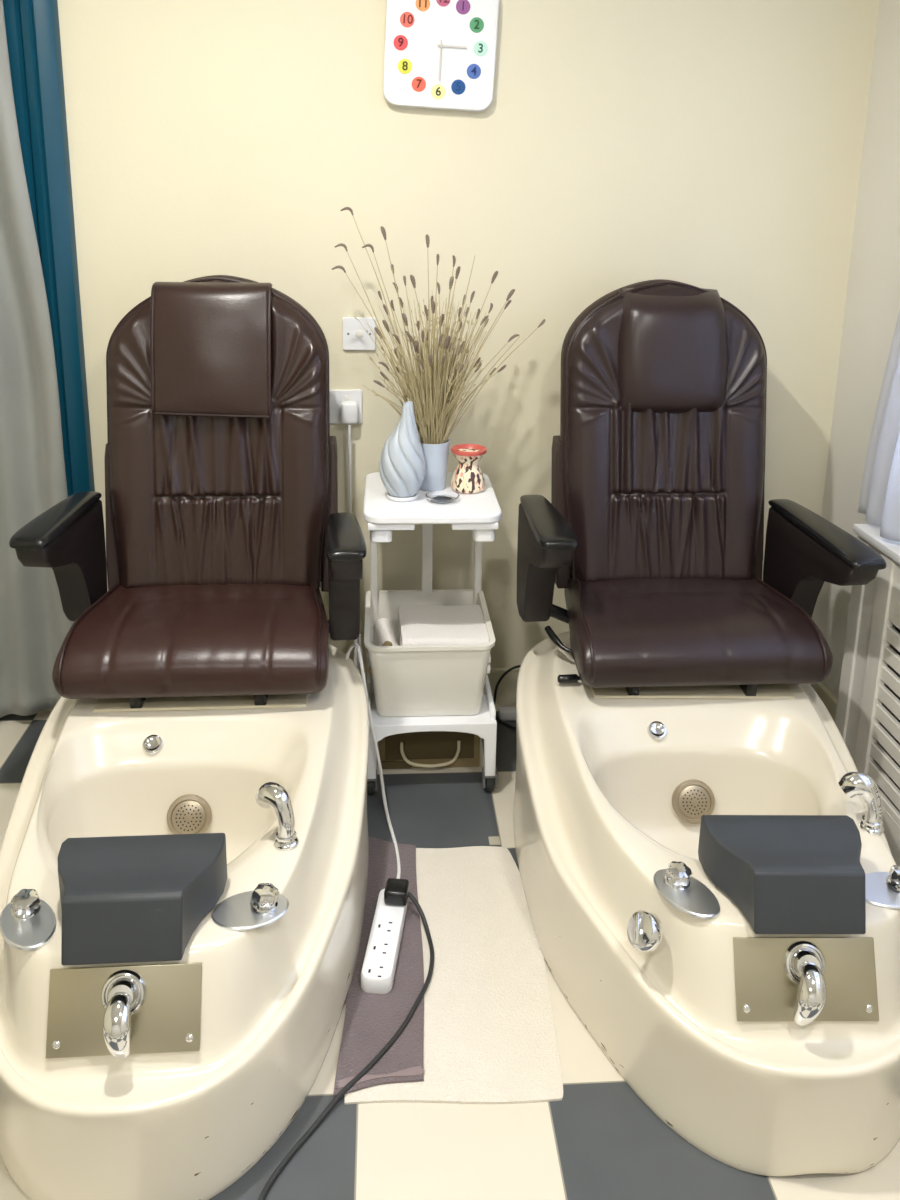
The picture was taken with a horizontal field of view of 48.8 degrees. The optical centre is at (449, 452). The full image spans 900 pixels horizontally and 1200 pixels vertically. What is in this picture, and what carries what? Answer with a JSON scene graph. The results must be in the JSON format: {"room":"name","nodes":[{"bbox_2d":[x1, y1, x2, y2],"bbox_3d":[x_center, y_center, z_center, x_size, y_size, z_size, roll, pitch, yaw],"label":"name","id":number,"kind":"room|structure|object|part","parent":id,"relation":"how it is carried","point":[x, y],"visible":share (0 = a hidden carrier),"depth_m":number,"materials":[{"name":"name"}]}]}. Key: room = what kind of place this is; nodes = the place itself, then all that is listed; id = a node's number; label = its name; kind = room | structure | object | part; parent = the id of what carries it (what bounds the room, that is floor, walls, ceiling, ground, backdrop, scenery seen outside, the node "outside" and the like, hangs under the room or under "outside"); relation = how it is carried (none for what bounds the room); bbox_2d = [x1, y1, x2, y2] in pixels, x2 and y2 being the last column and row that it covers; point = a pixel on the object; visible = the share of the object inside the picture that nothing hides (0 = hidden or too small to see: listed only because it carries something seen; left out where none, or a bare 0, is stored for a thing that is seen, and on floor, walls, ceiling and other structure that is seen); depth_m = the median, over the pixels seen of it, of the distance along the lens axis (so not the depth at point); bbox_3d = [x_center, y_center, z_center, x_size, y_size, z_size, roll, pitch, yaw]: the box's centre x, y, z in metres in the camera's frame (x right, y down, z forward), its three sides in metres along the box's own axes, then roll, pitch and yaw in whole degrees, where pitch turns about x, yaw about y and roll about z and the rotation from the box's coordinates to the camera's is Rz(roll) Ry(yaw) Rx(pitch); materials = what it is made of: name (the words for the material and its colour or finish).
{"room":"salon","nodes":[
{"label":"salon","id":0,"kind":"room"},
{"bbox_2d":[0,704,899,1199],"bbox_3d":[-0.445,1.396,0.771,3.613,0.100,4.857,0,14,-4],"label":"floor","id":1,"kind":"structure","parent":0,"point":[601,1141],"depth_m":1.63,"materials":[{"name":"tile"}]},
{"bbox_2d":[0,275,368,1199],"bbox_3d":[-0.556,0.351,2.017,0.776,1.305,1.427,0,14,-4],"label":"chair","id":2,"kind":"object","parent":1,"relation":"on","point":[184,850],"visible":1,"depth_m":2.12,"materials":[{"name":"beige"}]},
{"bbox_3d":[-0.906,0.293,2.340,0.072,0.290,0.318,2,14,4],"label":"armrest","id":3,"kind":"part","parent":2,"relation":"part of","materials":[{"name":"black plastic"}]},
{"bbox_3d":[-0.848,0.158,2.532,0.041,0.375,0.155,0,14,-4],"label":"panel","id":4,"kind":"part","parent":2,"relation":"part of","materials":[{"name":"brown"}]},
{"bbox_2d":[0,644,368,1199],"bbox_3d":[-0.537,0.767,2.066,0.730,0.475,1.315,0,14,-4],"label":"tub","id":5,"kind":"object","parent":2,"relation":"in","point":[184,863],"depth_m":1.61,"materials":[{"name":"beige plastic"}]},
{"bbox_3d":[-0.575,0.418,2.351,0.583,0.136,0.460,0,14,-4],"label":"seat","id":6,"kind":"part","parent":2,"relation":"part of","materials":[{"name":"leather"}]},
{"bbox_3d":[-0.575,-0.043,2.469,0.530,0.754,0.228,0,14,-4],"label":"backrest","id":7,"kind":"part","parent":2,"relation":"part of","materials":[{"name":"brown leather"}]},
{"bbox_3d":[-0.313,0.155,2.574,0.041,0.375,0.155,0,14,-4],"label":"panel","id":8,"kind":"part","parent":2,"relation":"part of","materials":[{"name":"brown"}]},
{"bbox_3d":[-0.250,0.338,2.357,0.072,0.289,0.263,-1,14,-8],"label":"armrest","id":9,"kind":"part","parent":2,"relation":"part of","materials":[{"name":"black plastic"}]},
{"bbox_2d":[258,878,433,1199],"bbox_3d":[-0.162,1.058,1.751,0.146,0.079,0.840,4,15,13],"label":"lead","id":10,"kind":"object","parent":1,"relation":"on","point":[396,892],"visible":1,"depth_m":1.84,"materials":[{"name":"black plastic"}]},
{"bbox_2d":[380,731,479,768],"bbox_3d":[-0.058,0.765,2.759,0.270,0.149,0.218,0,14,-4],"label":"cardboard box","id":11,"kind":"object","parent":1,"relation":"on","point":[429,749],"visible":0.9,"depth_m":2.68,"materials":[{"name":"beige cardboard"}]},
{"bbox_3d":[-0.053,0.811,2.672,0.163,0.068,0.027,0,14,-4],"label":"handle","id":12,"kind":"part","parent":11,"relation":"part of","materials":[{"name":"beige"}]},
{"bbox_2d":[363,472,501,793],"bbox_3d":[-0.058,0.470,2.671,0.350,0.766,0.418,0,14,-4],"label":"utility cart","id":13,"kind":"object","parent":1,"relation":"on","point":[480,512],"visible":0.6,"depth_m":2.52,"materials":[{"name":"white plastic"}]},
{"bbox_3d":[-0.213,0.366,2.796,0.022,0.500,0.026,0,14,-4],"label":"post","id":14,"kind":"part","parent":13,"relation":"part of","materials":[{"name":"white plastic"}]},
{"bbox_3d":[-0.142,0.175,2.393,0.113,0.017,0.022,0,14,-4],"label":"tray rail","id":15,"kind":"part","parent":13,"relation":"part of","materials":[{"name":"white plastic"}]},
{"bbox_2d":[386,492,417,501],"bbox_3d":[-0.120,0.109,2.508,0.081,0.012,0.081,0,14,-4],"label":"saucer","id":16,"kind":"object","parent":13,"relation":"on","point":[389,496],"visible":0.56,"depth_m":2.48,"materials":[{"name":"white ceramic"}]},
{"bbox_2d":[379,401,425,497],"bbox_3d":[-0.118,-0.009,2.478,0.117,0.244,0.118,0,14,-4],"label":"vase","id":17,"kind":"object","parent":16,"relation":"on","point":[402,464],"visible":1,"depth_m":2.44,"materials":[{"name":"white ceramic"}]},
{"bbox_2d":[364,589,494,716],"bbox_3d":[-0.062,0.535,2.670,0.330,0.214,0.374,0,14,-4],"label":"storage bin","id":18,"kind":"object","parent":13,"relation":"on","point":[416,680],"visible":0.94,"depth_m":2.52,"materials":[{"name":"plastic"}]},
{"bbox_2d":[368,641,391,675],"bbox_3d":[-0.175,0.532,2.568,0.036,0.053,0.124,5,15,16],"label":"cloth","id":19,"kind":"object","parent":18,"relation":"in","point":[386,643],"visible":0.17,"depth_m":2.59,"materials":[{"name":"fabric"}]},
{"bbox_3d":[-0.063,0.585,2.683,0.236,0.096,0.268,0,14,-4],"label":"towel stack","id":20,"kind":"object","parent":18,"relation":"in","visible":0},
{"bbox_2d":[374,618,398,645],"bbox_3d":[-0.169,0.503,2.680,0.048,0.077,0.139,-3,15,-16],"label":"cloth","id":21,"kind":"object","parent":20,"relation":"on","point":[383,627],"visible":0.54,"depth_m":2.68,"materials":[{"name":"white fabric"}]},
{"bbox_2d":[398,605,490,673],"bbox_3d":[-0.020,0.494,2.640,0.225,0.113,0.256,-1,14,-6],"label":"folded towel","id":22,"kind":"object","parent":20,"relation":"on","point":[417,624],"visible":0.65,"depth_m":2.60,"materials":[{"name":"white fabric"}]},
{"bbox_2d":[367,651,496,778],"bbox_3d":[-0.061,0.700,2.720,0.334,0.176,0.400,0,14,-4],"label":"shelf","id":23,"kind":"object","parent":13,"relation":"attached to","point":[483,724],"depth_m":2.53,"materials":[{"name":"white plastic"}]},
{"bbox_2d":[363,472,501,523],"bbox_3d":[-0.052,0.112,2.570,0.338,0.022,0.400,0,14,-4],"label":"tray","id":24,"kind":"object","parent":13,"relation":"on","point":[483,507],"depth_m":2.43,"materials":[{"name":"white plastic"}]},
{"bbox_2d":[419,438,449,490],"bbox_3d":[-0.048,0.029,2.591,0.093,0.128,0.093,0,14,-4],"label":"flower pot","id":25,"kind":"object","parent":13,"relation":"on","point":[436,455],"visible":0.68,"depth_m":2.56,"materials":[{"name":"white ceramic"}]},
{"bbox_2d":[332,207,545,443],"bbox_3d":[-0.031,-0.264,2.512,0.535,0.687,0.202,0,14,-4],"label":"dried plant","id":26,"kind":"object","parent":25,"relation":"in","point":[433,429],"visible":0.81,"depth_m":2.50,"materials":[{"name":"beige plant"}]},
{"bbox_3d":[-0.149,-0.197,2.557,0.247,0.532,0.015,3,15,10],"label":"stem","id":27,"kind":"part","parent":26,"relation":"part of","materials":[{"name":"beige plant"}]},
{"bbox_3d":[-0.151,-0.222,2.548,0.227,0.585,0.075,0,14,-4],"label":"stem","id":28,"kind":"part","parent":26,"relation":"part of","materials":[{"name":"beige plant"}]},
{"bbox_3d":[-0.141,-0.263,2.530,0.214,0.674,0.049,0,14,-4],"label":"stem","id":29,"kind":"part","parent":26,"relation":"part of","materials":[{"name":"beige plant"}]},
{"bbox_3d":[-0.122,-0.128,2.531,0.176,0.412,0.037,0,14,-4],"label":"stem","id":30,"kind":"part","parent":26,"relation":"part of","materials":[{"name":"beige plant"}]},
{"bbox_3d":[-0.117,-0.219,2.537,0.160,0.585,0.042,0,14,-4],"label":"stem","id":31,"kind":"part","parent":26,"relation":"part of","materials":[{"name":"beige plant"}]},
{"bbox_3d":[-0.102,-0.121,2.555,0.117,0.388,0.018,0,14,-4],"label":"stem","id":32,"kind":"part","parent":26,"relation":"part of","materials":[{"name":"beige plant"}]},
{"bbox_3d":[-0.109,-0.116,2.526,0.148,0.392,0.053,0,14,-4],"label":"stem","id":33,"kind":"part","parent":26,"relation":"part of","materials":[{"name":"beige plant"}]},
{"bbox_3d":[-0.098,-0.140,2.533,0.126,0.436,0.020,0,14,-4],"label":"stem","id":34,"kind":"part","parent":26,"relation":"part of","materials":[{"name":"beige plant"}]},
{"bbox_3d":[-0.100,-0.228,2.504,0.130,0.619,0.045,0,14,-4],"label":"stem","id":35,"kind":"part","parent":26,"relation":"part of","materials":[{"name":"beige plant"}]},
{"bbox_3d":[-0.099,-0.049,2.527,0.163,0.262,0.016,-10,18,-36],"label":"stem","id":36,"kind":"part","parent":26,"relation":"part of","materials":[{"name":"beige plant"}]},
{"bbox_3d":[-0.094,-0.150,2.569,0.107,0.437,0.069,0,14,-4],"label":"stem","id":37,"kind":"part","parent":26,"relation":"part of","materials":[{"name":"beige plant"}]},
{"bbox_3d":[-0.097,-0.072,2.534,0.126,0.303,0.068,0,14,-4],"label":"stem","id":38,"kind":"part","parent":26,"relation":"part of","materials":[{"name":"beige plant"}]},
{"bbox_3d":[-0.092,-0.127,2.502,0.105,0.426,0.098,0,14,-4],"label":"stem","id":39,"kind":"part","parent":26,"relation":"part of","materials":[{"name":"beige plant"}]},
{"bbox_3d":[-0.092,-0.189,2.521,0.107,0.537,0.031,0,14,-4],"label":"stem","id":40,"kind":"part","parent":26,"relation":"part of","materials":[{"name":"beige plant"}]},
{"bbox_3d":[-0.078,-0.182,2.568,0.109,0.501,0.007,15,20,43],"label":"stem","id":41,"kind":"part","parent":26,"relation":"part of","materials":[{"name":"beige plant"}]},
{"bbox_3d":[-0.089,-0.069,2.526,0.105,0.302,0.088,0,14,-4],"label":"stem","id":42,"kind":"part","parent":26,"relation":"part of","materials":[{"name":"beige plant"}]},
{"bbox_3d":[-0.084,-0.105,2.528,0.095,0.370,0.072,0,14,-4],"label":"stem","id":43,"kind":"part","parent":26,"relation":"part of","materials":[{"name":"beige plant"}]},
{"bbox_3d":[-0.082,-0.150,2.536,0.084,0.453,0.013,0,14,-4],"label":"stem","id":44,"kind":"part","parent":26,"relation":"part of","materials":[{"name":"beige plant"}]},
{"bbox_3d":[-0.076,-0.127,2.531,0.075,0.411,0.054,0,14,-4],"label":"stem","id":45,"kind":"part","parent":26,"relation":"part of","materials":[{"name":"beige plant"}]},
{"bbox_3d":[-0.062,-0.094,2.531,0.009,0.349,0.089,10,17,32],"label":"stem","id":46,"kind":"part","parent":26,"relation":"part of","materials":[{"name":"beige plant"}]},
{"bbox_3d":[-0.062,-0.121,2.531,0.044,0.401,0.052,0,14,-4],"label":"stem","id":47,"kind":"part","parent":26,"relation":"part of","materials":[{"name":"beige plant"}]},
{"bbox_3d":[-0.065,-0.169,2.500,0.058,0.508,0.096,0,14,-4],"label":"stem","id":48,"kind":"part","parent":26,"relation":"part of","materials":[{"name":"beige plant"}]},
{"bbox_3d":[-0.057,-0.105,2.519,0.032,0.376,0.089,0,14,-4],"label":"stem","id":49,"kind":"part","parent":26,"relation":"part of","materials":[{"name":"beige plant"}]},
{"bbox_3d":[-0.057,-0.073,2.536,0.033,0.306,0.070,0,14,-4],"label":"stem","id":50,"kind":"part","parent":26,"relation":"part of","materials":[{"name":"beige plant"}]},
{"bbox_3d":[-0.052,-0.153,2.538,0.003,0.459,0.018,12,18,37],"label":"stem","id":51,"kind":"part","parent":26,"relation":"part of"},
{"bbox_3d":[-0.050,-0.229,2.556,0.006,0.597,0.076,-3,15,-14],"label":"stem","id":52,"kind":"part","parent":26,"relation":"part of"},
{"bbox_3d":[-0.050,-0.148,2.518,0.015,0.459,0.066,0,14,-4],"label":"stem","id":53,"kind":"part","parent":26,"relation":"part of","materials":[{"name":"beige plant"}]},
{"bbox_3d":[-0.044,-0.133,2.522,0.013,0.429,0.074,0,14,-4],"label":"stem","id":54,"kind":"part","parent":26,"relation":"part of","materials":[{"name":"beige plant"}]},
{"bbox_3d":[-0.045,-0.075,2.517,0.019,0.319,0.100,0,14,-4],"label":"stem","id":55,"kind":"part","parent":26,"relation":"part of","materials":[{"name":"beige plant"}]},
{"bbox_3d":[-0.043,-0.149,2.522,0.015,0.460,0.063,0,14,-4],"label":"stem","id":56,"kind":"part","parent":26,"relation":"part of","materials":[{"name":"beige plant"}]},
{"bbox_3d":[-0.042,-0.114,2.527,0.003,0.389,0.070,0,14,-5],"label":"stem","id":57,"kind":"part","parent":26,"relation":"part of","materials":[{"name":"beige plant"}]},
{"bbox_3d":[-0.040,-0.198,2.510,0.010,0.561,0.053,0,14,-4],"label":"stem","id":58,"kind":"part","parent":26,"relation":"part of","materials":[{"name":"beige plant"}]},
{"bbox_3d":[-0.039,-0.138,2.503,0.018,0.448,0.101,0,14,-4],"label":"stem","id":59,"kind":"part","parent":26,"relation":"part of","materials":[{"name":"beige plant"}]},
{"bbox_3d":[-0.036,-0.079,2.531,0.025,0.320,0.084,0,14,-4],"label":"stem","id":60,"kind":"part","parent":26,"relation":"part of","materials":[{"name":"beige plant"}]},
{"bbox_3d":[-0.033,-0.101,2.520,0.009,0.367,0.098,-2,15,-10],"label":"stem","id":61,"kind":"part","parent":26,"relation":"part of","materials":[{"name":"beige plant"}]},
{"bbox_3d":[-0.031,-0.099,2.525,0.031,0.361,0.085,0,14,-4],"label":"stem","id":62,"kind":"part","parent":26,"relation":"part of","materials":[{"name":"beige plant"}]},
{"bbox_3d":[-0.029,-0.099,2.528,0.036,0.359,0.072,0,14,-4],"label":"stem","id":63,"kind":"part","parent":26,"relation":"part of","materials":[{"name":"beige plant"}]},
{"bbox_3d":[-0.024,-0.171,2.527,0.043,0.500,0.033,0,14,-4],"label":"stem","id":64,"kind":"part","parent":26,"relation":"part of","materials":[{"name":"beige plant"}]},
{"bbox_3d":[-0.021,-0.198,2.519,0.050,0.556,0.048,0,14,-4],"label":"stem","id":65,"kind":"part","parent":26,"relation":"part of","materials":[{"name":"beige plant"}]},
{"bbox_3d":[-0.016,-0.141,2.519,0.060,0.446,0.071,0,14,-4],"label":"stem","id":66,"kind":"part","parent":26,"relation":"part of","materials":[{"name":"beige plant"}]},
{"bbox_3d":[-0.014,-0.068,2.525,0.066,0.303,0.106,0,14,-4],"label":"stem","id":67,"kind":"part","parent":26,"relation":"part of","materials":[{"name":"beige plant"}]},
{"bbox_3d":[-0.016,-0.120,2.537,0.071,0.397,0.041,0,14,-4],"label":"stem","id":68,"kind":"part","parent":26,"relation":"part of","materials":[{"name":"beige plant"}]},
{"bbox_3d":[-0.017,-0.192,2.576,0.067,0.518,0.098,0,14,-4],"label":"stem","id":69,"kind":"part","parent":26,"relation":"part of","materials":[{"name":"beige plant"}]},
{"bbox_3d":[-0.013,-0.135,2.507,0.059,0.440,0.099,0,14,-4],"label":"stem","id":70,"kind":"part","parent":26,"relation":"part of","materials":[{"name":"beige plant"}]},
{"bbox_3d":[-0.005,-0.138,2.528,0.083,0.436,0.058,0,14,-4],"label":"stem","id":71,"kind":"part","parent":26,"relation":"part of","materials":[{"name":"beige plant"}]},
{"bbox_3d":[-0.002,-0.153,2.510,0.094,0.474,0.094,0,14,-4],"label":"stem","id":72,"kind":"part","parent":26,"relation":"part of","materials":[{"name":"beige plant"}]},
{"bbox_3d":[0.003,-0.206,2.505,0.104,0.580,0.064,0,14,-4],"label":"stem","id":73,"kind":"part","parent":26,"relation":"part of","materials":[{"name":"beige plant"}]},
{"bbox_3d":[0.018,-0.130,2.571,0.143,0.400,0.047,0,14,-4],"label":"stem","id":74,"kind":"part","parent":26,"relation":"part of","materials":[{"name":"beige plant"}]},
{"bbox_3d":[0.018,-0.133,2.525,0.141,0.429,0.066,0,14,-4],"label":"stem","id":75,"kind":"part","parent":26,"relation":"part of","materials":[{"name":"beige plant"}]},
{"bbox_3d":[0.025,-0.182,2.548,0.159,0.513,0.024,0,14,-4],"label":"stem","id":76,"kind":"part","parent":26,"relation":"part of","materials":[{"name":"beige plant"}]},
{"bbox_3d":[0.026,-0.069,2.583,0.159,0.277,0.007,-2,15,-12],"label":"stem","id":77,"kind":"part","parent":26,"relation":"part of","materials":[{"name":"beige plant"}]},
{"bbox_3d":[0.036,-0.073,2.606,0.192,0.274,0.096,0,14,-4],"label":"stem","id":78,"kind":"part","parent":26,"relation":"part of","materials":[{"name":"beige plant"}]},
{"bbox_3d":[0.043,-0.105,2.522,0.196,0.378,0.095,0,14,-4],"label":"stem","id":79,"kind":"part","parent":26,"relation":"part of","materials":[{"name":"beige plant"}]},
{"bbox_3d":[0.043,-0.159,2.543,0.199,0.472,0.011,0,14,-4],"label":"stem","id":80,"kind":"part","parent":26,"relation":"part of","materials":[{"name":"beige plant"}]},
{"bbox_3d":[0.042,-0.155,2.590,0.207,0.441,0.095,0,14,-4],"label":"stem","id":81,"kind":"part","parent":26,"relation":"part of","materials":[{"name":"beige plant"}]},
{"bbox_3d":[0.057,-0.113,2.547,0.229,0.381,0.040,0,14,-4],"label":"stem","id":82,"kind":"part","parent":26,"relation":"part of","materials":[{"name":"beige plant"}]},
{"bbox_3d":[0.080,-0.126,2.547,0.284,0.407,0.032,0,14,-4],"label":"stem","id":83,"kind":"part","parent":26,"relation":"part of","materials":[{"name":"beige plant"}]},
{"bbox_2d":[425,490,459,503],"bbox_3d":[-0.019,0.112,2.495,0.086,0.014,0.086,0,14,-4],"label":"glass dish","id":84,"kind":"object","parent":13,"relation":"on","point":[439,496],"visible":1,"depth_m":2.51,"materials":[{"name":"white"}]},
{"bbox_2d":[451,444,486,493],"bbox_3d":[0.048,0.042,2.575,0.093,0.114,0.093,0,14,-4],"label":"patterned pot","id":85,"kind":"object","parent":13,"relation":"on","point":[468,478],"visible":1,"depth_m":2.55,"materials":[{"name":"ceramic"}]},
{"bbox_3d":[0.061,0.175,2.407,0.113,0.017,0.022,0,14,-4],"label":"tray rail","id":86,"kind":"part","parent":13,"relation":"part of","materials":[{"name":"white plastic"}]},
{"bbox_3d":[0.078,0.366,2.816,0.022,0.500,0.026,0,14,-4],"label":"post","id":87,"kind":"part","parent":13,"relation":"part of","materials":[{"name":"white plastic"}]},
{"bbox_2d":[345,846,562,1104],"bbox_3d":[-0.006,1.025,2.031,0.395,0.006,0.699,0,14,-4],"label":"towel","id":88,"kind":"object","parent":1,"relation":"on","point":[490,1037],"visible":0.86,"depth_m":1.93,"materials":[{"name":"beige fabric"}]},
{"bbox_2d":[333,837,424,1096],"bbox_3d":[-0.140,1.013,2.052,0.166,0.006,0.714,0,14,-4],"label":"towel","id":89,"kind":"object","parent":88,"relation":"on","point":[371,1020],"visible":0.74,"depth_m":1.89,"materials":[{"name":"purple fabric"}]},
{"bbox_2d":[341,401,406,993],"bbox_3d":[-0.191,0.453,2.355,0.118,0.949,1.148,-1,14,-8],"label":"power strip","id":90,"kind":"object","parent":89,"relation":"on","point":[383,946],"visible":0.7,"depth_m":2.06,"materials":[{"name":"white plastic"}]},
{"bbox_2d":[357,634,363,676],"bbox_3d":[-0.236,0.599,2.587,0.018,0.259,0.054,-4,15,-19],"label":"cable loop","id":91,"kind":"object","parent":90,"relation":"hanging from","point":[359,637],"visible":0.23,"depth_m":2.56,"materials":[{"name":"white plastic"}]},
{"bbox_2d":[488,836,500,844],"bbox_3d":[0.107,0.937,2.398,0.026,0.001,0.032,0,14,-4],"label":"floor sticker","id":92,"kind":"object","parent":1,"relation":"on","point":[494,840],"visible":1,"depth_m":2.40,"materials":[{"name":"beige"}]},
{"bbox_2d":[498,707,515,720],"bbox_3d":[0.176,0.778,2.964,0.060,0.030,0.036,0,14,-4],"label":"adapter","id":93,"kind":"object","parent":1,"relation":"on","point":[505,713],"visible":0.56,"depth_m":2.95,"materials":[{"name":"white plastic"}]},
{"bbox_2d":[493,665,520,729],"bbox_3d":[0.236,0.717,2.973,0.209,0.151,0.151,-7,16,-29],"label":"cable","id":94,"kind":"object","parent":1,"relation":"on","point":[517,666],"visible":0.43,"depth_m":2.99,"materials":[{"name":"grey rubber"}]},
{"bbox_2d":[513,279,899,1175],"bbox_3d":[0.570,0.346,2.101,0.833,1.306,1.442,1,14,-1],"label":"chair","id":95,"kind":"object","parent":1,"relation":"on","point":[710,874],"visible":1,"depth_m":2.20,"materials":[{"name":"beige"}]},
{"bbox_3d":[0.225,0.304,2.405,0.072,0.289,0.320,-1,14,-7],"label":"armrest","id":96,"kind":"part","parent":95,"relation":"part of","materials":[{"name":"black plastic"}]},
{"bbox_3d":[0.280,0.459,2.410,0.132,0.045,0.032,14,19,41],"label":"recline lever","id":97,"kind":"part","parent":95,"relation":"part of","materials":[{"name":"black plastic"}]},
{"bbox_3d":[0.293,0.154,2.619,0.040,0.375,0.155,0,14,-4],"label":"panel","id":98,"kind":"part","parent":95,"relation":"part of","materials":[{"name":"brown"}]},
{"bbox_3d":[0.292,0.525,2.312,0.086,0.019,0.020,-1,14,-8],"label":"slide knob","id":99,"kind":"part","parent":95,"relation":"part of","materials":[{"name":"black plastic"}]},
{"bbox_3d":[0.555,-0.046,2.548,0.518,0.754,0.241,1,14,-1],"label":"backrest","id":100,"kind":"part","parent":95,"relation":"part of","materials":[{"name":"brown leather"}]},
{"bbox_2d":[617,288,727,412],"bbox_3d":[0.563,-0.260,2.538,0.293,0.318,0.187,1,14,-1],"label":"headrest pillow","id":101,"kind":"object","parent":95,"relation":"on","point":[672,343],"depth_m":2.47,"materials":[{"name":"brown leather"}]},
{"bbox_3d":[0.575,0.415,2.435,0.580,0.136,0.485,1,14,-1],"label":"seat","id":102,"kind":"part","parent":95,"relation":"part of","materials":[{"name":"brown leather"}]},
{"bbox_2d":[513,631,899,1175],"bbox_3d":[0.538,0.763,2.148,0.744,0.475,1.315,0,14,-4],"label":"tub","id":103,"kind":"object","parent":95,"relation":"attached to","point":[710,874],"depth_m":1.70,"materials":[{"name":"beige plastic"}]},
{"bbox_3d":[0.807,0.152,2.657,0.040,0.375,0.155,0,14,-4],"label":"panel","id":104,"kind":"part","parent":95,"relation":"part of","materials":[{"name":"brown"}]},
{"bbox_3d":[0.890,0.329,2.426,0.072,0.291,0.400,-2,15,-10],"label":"armrest","id":105,"kind":"part","parent":95,"relation":"part of","materials":[{"name":"black plastic"}]},
{"bbox_2d":[835,524,899,864],"bbox_3d":[1.131,0.734,1.799,0.126,0.722,1.664,0,14,-4],"label":"radiator cover","id":106,"kind":"object","parent":1,"relation":"on","point":[874,607],"visible":0.79,"depth_m":2.42,"materials":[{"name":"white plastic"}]},
{"bbox_3d":[1.094,0.763,1.789,0.016,0.480,1.315,0,14,-4],"label":"slatted panel","id":107,"kind":"part","parent":106,"relation":"part of","materials":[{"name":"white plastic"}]},
{"bbox_2d":[44,0,879,710],"bbox_3d":[-0.582,-0.477,2.742,3.613,2.550,0.100,0,14,-4],"label":"wall","id":108,"kind":"structure","parent":0,"point":[717,145],"depth_m":2.67,"materials":[{"name":"paint"}]},
{"bbox_2d":[330,390,361,423],"bbox_3d":[-0.320,-0.130,2.790,0.146,0.096,0.014,0,14,-4],"label":"wall socket","id":109,"kind":"object","parent":108,"relation":"attached to","point":[337,397],"visible":0.35,"depth_m":2.79,"materials":[{"name":"white plastic"}]},
{"bbox_2d":[343,317,375,349],"bbox_3d":[-0.251,-0.330,2.745,0.090,0.090,0.011,0,14,-4],"label":"wall switch","id":110,"kind":"object","parent":108,"relation":"attached to","point":[355,337],"visible":0.96,"depth_m":2.74,"materials":[{"name":"white plastic"}]},
{"bbox_2d":[359,668,519,704],"bbox_3d":[0.045,0.714,3.030,2.128,0.118,0.018,0,14,-4],"label":"baseboard","id":111,"kind":"structure","parent":108,"relation":"attached to","point":[506,691],"depth_m":3.03,"materials":[{"name":"paint"}]},
{"bbox_2d":[383,0,498,111],"bbox_3d":[-0.024,-1.049,2.560,0.298,0.314,0.040,0,14,-4],"label":"wall clock","id":112,"kind":"object","parent":108,"relation":"attached to","point":[439,54],"visible":1,"depth_m":2.56,"materials":[{"name":"white plastic"}]},
{"bbox_3d":[-1.516,-1.648,2.277,0.990,0.019,0.095,0,14,-4],"label":"rail","id":113,"kind":"object","parent":108,"relation":"attached to","visible":0},
{"bbox_2d":[0,0,74,717],"bbox_3d":[-1.480,-0.418,2.557,0.898,2.500,0.085,0,14,-4],"label":"curtain","id":114,"kind":"object","parent":113,"relation":"hanging from","point":[34,625],"visible":0.76,"depth_m":2.67,"materials":[{"name":"white fabric"}]},
{"bbox_2d":[3,0,94,496],"bbox_3d":[-1.063,-0.458,2.636,0.137,2.550,0.050,0,14,-4],"label":"curtain","id":115,"kind":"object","parent":113,"relation":"hanging from","point":[32,26],"depth_m":2.57,"materials":[{"name":"teal fabric"}]},
{"bbox_2d":[812,0,899,811],"bbox_3d":[1.328,0.110,0.562,0.100,2.550,4.657,0,14,-4],"label":"wall","id":116,"kind":"structure","parent":0,"point":[872,305],"depth_m":2.70,"materials":[{"name":"paint"}]},
{"bbox_2d":[809,681,837,721],"bbox_3d":[1.112,0.767,2.890,0.018,0.118,0.419,0,14,-4],"label":"baseboard","id":117,"kind":"structure","parent":116,"relation":"attached to","point":[830,701],"depth_m":2.90,"materials":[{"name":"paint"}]},
{"bbox_3d":[1.178,-1.179,1.211,0.108,0.019,2.070,0,14,-4],"label":"rail","id":118,"kind":"object","parent":116,"relation":"attached to","visible":0},
{"bbox_2d":[858,310,899,541],"bbox_3d":[1.119,-0.392,1.431,0.054,1.615,1.916,0,14,-4],"label":"sheer curtain","id":119,"kind":"object","parent":118,"relation":"hanging from","point":[879,500],"visible":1,"depth_m":2.40,"materials":[{"name":"white fabric"}]}
]}

